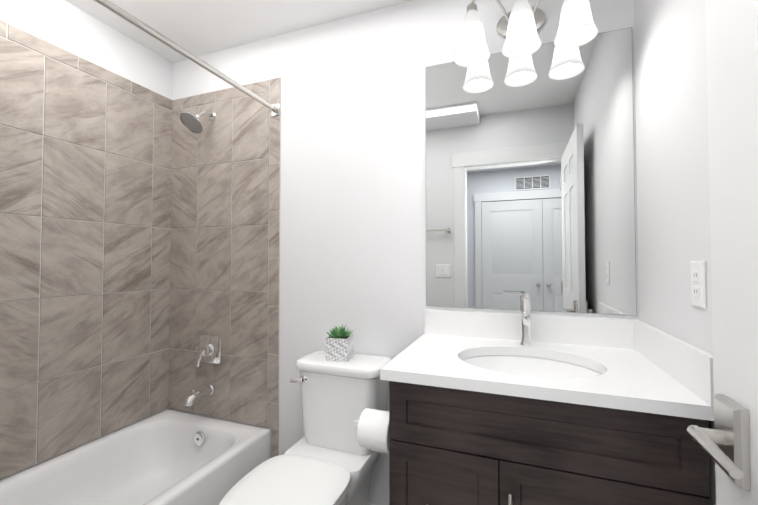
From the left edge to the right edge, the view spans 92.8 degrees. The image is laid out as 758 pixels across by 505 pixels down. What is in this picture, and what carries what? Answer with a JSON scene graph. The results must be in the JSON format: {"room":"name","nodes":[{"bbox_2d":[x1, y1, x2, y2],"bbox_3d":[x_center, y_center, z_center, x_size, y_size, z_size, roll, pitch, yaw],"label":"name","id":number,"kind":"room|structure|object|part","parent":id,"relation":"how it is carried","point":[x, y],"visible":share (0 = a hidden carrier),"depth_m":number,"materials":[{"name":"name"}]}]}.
{"room":"bathroom","nodes":[
{"label":"bathroom","id":0,"kind":"room"},
{"bbox_2d":[0,0,172,480],"bbox_3d":[-1.595,0.043,1.511,0.115,2.460,1.754,0,-1,21],"label":"wall","id":1,"kind":"structure","parent":0,"point":[66,26],"depth_m":1.79,"materials":[{"name":"white paint"}]},
{"bbox_2d":[0,20,280,478],"bbox_3d":[-1.169,0.155,1.347,0.797,2.221,1.524,0,-1,21],"label":"wall tile","id":2,"kind":"structure","parent":1,"relation":"attached to","point":[139,240],"depth_m":1.92,"materials":[{"name":"tile"}]},
{"bbox_2d":[94,0,278,115],"bbox_3d":[-0.819,-0.781,1.237,0.044,0.060,1.504,0,-1,21],"label":"curtain rod","id":3,"kind":"object","parent":2,"relation":"attached to","point":[136,22],"visible":1,"depth_m":1.38,"materials":[{"name":"silver metal"}]},
{"bbox_2d":[180,111,216,133],"bbox_3d":[-1.006,-0.744,2.010,0.130,0.160,0.190,0,-1,21],"label":"shower head","id":4,"kind":"object","parent":2,"relation":"attached to","point":[192,122],"visible":1,"depth_m":1.98},
{"bbox_2d":[184,384,213,406],"bbox_3d":[-0.992,0.782,1.980,0.060,0.083,0.171,0,-1,21],"label":"tub spout","id":5,"kind":"object","parent":2,"relation":"attached to","point":[193,397],"visible":1,"depth_m":1.96,"materials":[{"name":"silver metal"}]},
{"bbox_2d":[196,334,221,366],"bbox_3d":[-0.975,0.554,2.031,0.156,0.165,0.074,0,-1,21],"label":"shower valve","id":6,"kind":"object","parent":2,"relation":"attached to","point":[210,349],"visible":1,"depth_m":2.04,"materials":[{"name":"silver metal"}]},
{"bbox_2d":[65,0,410,62],"bbox_3d":[-0.300,-1.252,-0.004,3.800,0.060,3.900,0,-1,21],"label":"ceiling","id":7,"kind":"structure","parent":0,"point":[197,28],"depth_m":1.81,"materials":[{"name":"white paint"}]},
{"bbox_2d":[169,0,638,504],"bbox_3d":[-0.130,0.051,1.834,2.400,2.460,0.115,0,-1,21],"label":"wall","id":8,"kind":"structure","parent":0,"point":[353,197],"depth_m":1.77,"materials":[{"name":"white paint"}]},
{"bbox_2d":[454,0,597,66],"bbox_3d":[0.559,-0.939,1.424,0.513,0.304,0.206,0,-1,21],"label":"sconce","id":9,"kind":"object","parent":8,"relation":"attached to","point":[520,24],"visible":1,"depth_m":1.39,"materials":[{"name":"white glass"}]},
{"bbox_3d":[0.375,-0.880,1.459,0.143,0.187,0.143,0,-1,21],"label":"lamp shade","id":10,"kind":"part","parent":9,"relation":"part of","materials":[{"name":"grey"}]},
{"bbox_3d":[0.375,-0.841,1.458,0.058,0.064,0.060,0,-1,21],"label":"bulb","id":11,"kind":"part","parent":9,"relation":"part of","materials":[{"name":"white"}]},
{"bbox_3d":[0.548,-0.843,1.393,0.058,0.064,0.060,0,-1,21],"label":"bulb","id":12,"kind":"part","parent":9,"relation":"part of","materials":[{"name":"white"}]},
{"bbox_3d":[0.548,-0.881,1.394,0.143,0.187,0.143,0,-1,21],"label":"lamp shade","id":13,"kind":"part","parent":9,"relation":"part of","materials":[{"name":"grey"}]},
{"bbox_3d":[0.721,-0.844,1.327,0.058,0.064,0.060,0,-1,21],"label":"bulb","id":14,"kind":"part","parent":9,"relation":"part of","materials":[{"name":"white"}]},
{"bbox_3d":[0.721,-0.883,1.328,0.143,0.187,0.143,0,-1,21],"label":"lamp shade","id":15,"kind":"part","parent":9,"relation":"part of","materials":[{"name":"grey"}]},
{"bbox_2d":[425,27,636,315],"bbox_3d":[0.589,-0.308,1.505,0.802,1.094,0.006,0,-1,21],"label":"mirror","id":16,"kind":"object","parent":8,"relation":"attached to","point":[530,180],"visible":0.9,"depth_m":1.48,"materials":[{"name":"clear glass"}]},
{"bbox_2d":[634,0,715,504],"bbox_3d":[0.758,0.023,0.624,0.115,2.460,1.754,0,-1,21],"label":"wall","id":17,"kind":"structure","parent":0,"point":[672,172],"depth_m":1.05,"materials":[{"name":"white paint"}]},
{"bbox_2d":[690,261,706,308],"bbox_3d":[0.798,0.079,0.905,0.008,0.116,0.073,0,-1,21],"label":"electrical outlet","id":18,"kind":"object","parent":17,"relation":"attached to","point":[698,285],"visible":1,"depth_m":0.89,"materials":[{"name":"white plastic"}]},
{"bbox_2d":[687,0,757,504],"bbox_3d":[0.492,0.221,0.306,0.145,2.025,0.767,0,-1,21],"label":"door","id":19,"kind":"structure","parent":17,"relation":"in","point":[728,443],"depth_m":0.59,"materials":[{"name":"white paint"}]},
{"bbox_3d":[-0.300,1.267,-0.062,3.800,0.060,3.900,0,-1,21],"label":"floor","id":20,"kind":"structure","parent":0,"visible":0},
{"bbox_2d":[0,409,270,504],"bbox_3d":[-1.189,1.094,1.334,0.747,0.350,1.518,0,-1,21],"label":"tub","id":21,"kind":"object","parent":20,"relation":"on","point":[169,457],"visible":0.98,"depth_m":1.77,"materials":[{"name":"white ceramic"}]},
{"bbox_2d":[219,351,391,504],"bbox_3d":[-0.266,0.872,1.369,0.431,0.796,0.795,0,-1,21],"label":"toilet","id":22,"kind":"object","parent":20,"relation":"on","point":[326,459],"visible":0.88,"depth_m":1.49,"materials":[{"name":"white ceramic"}]},
{"bbox_2d":[325,324,353,361],"bbox_3d":[-0.180,0.403,1.640,0.125,0.154,0.123,0,-1,21],"label":"plant","id":23,"kind":"object","parent":22,"relation":"on","point":[339,343],"visible":1,"depth_m":1.59,"materials":[{"name":"green plant"}]},
{"bbox_2d":[380,293,713,504],"bbox_3d":[0.485,0.712,1.207,0.812,1.108,0.588,0,-1,21],"label":"bathroom vanity","id":24,"kind":"object","parent":20,"relation":"on","point":[525,407],"visible":1,"depth_m":1.00,"materials":[{"name":"brown wood"}]},
{"bbox_2d":[354,408,389,453],"bbox_3d":[-0.014,0.618,1.215,0.151,0.170,0.123,0,-1,21],"label":"toilet paper holder","id":25,"kind":"object","parent":24,"relation":"attached to","point":[372,429],"visible":0.65,"depth_m":1.17,"materials":[{"name":"white paper"}]}
]}

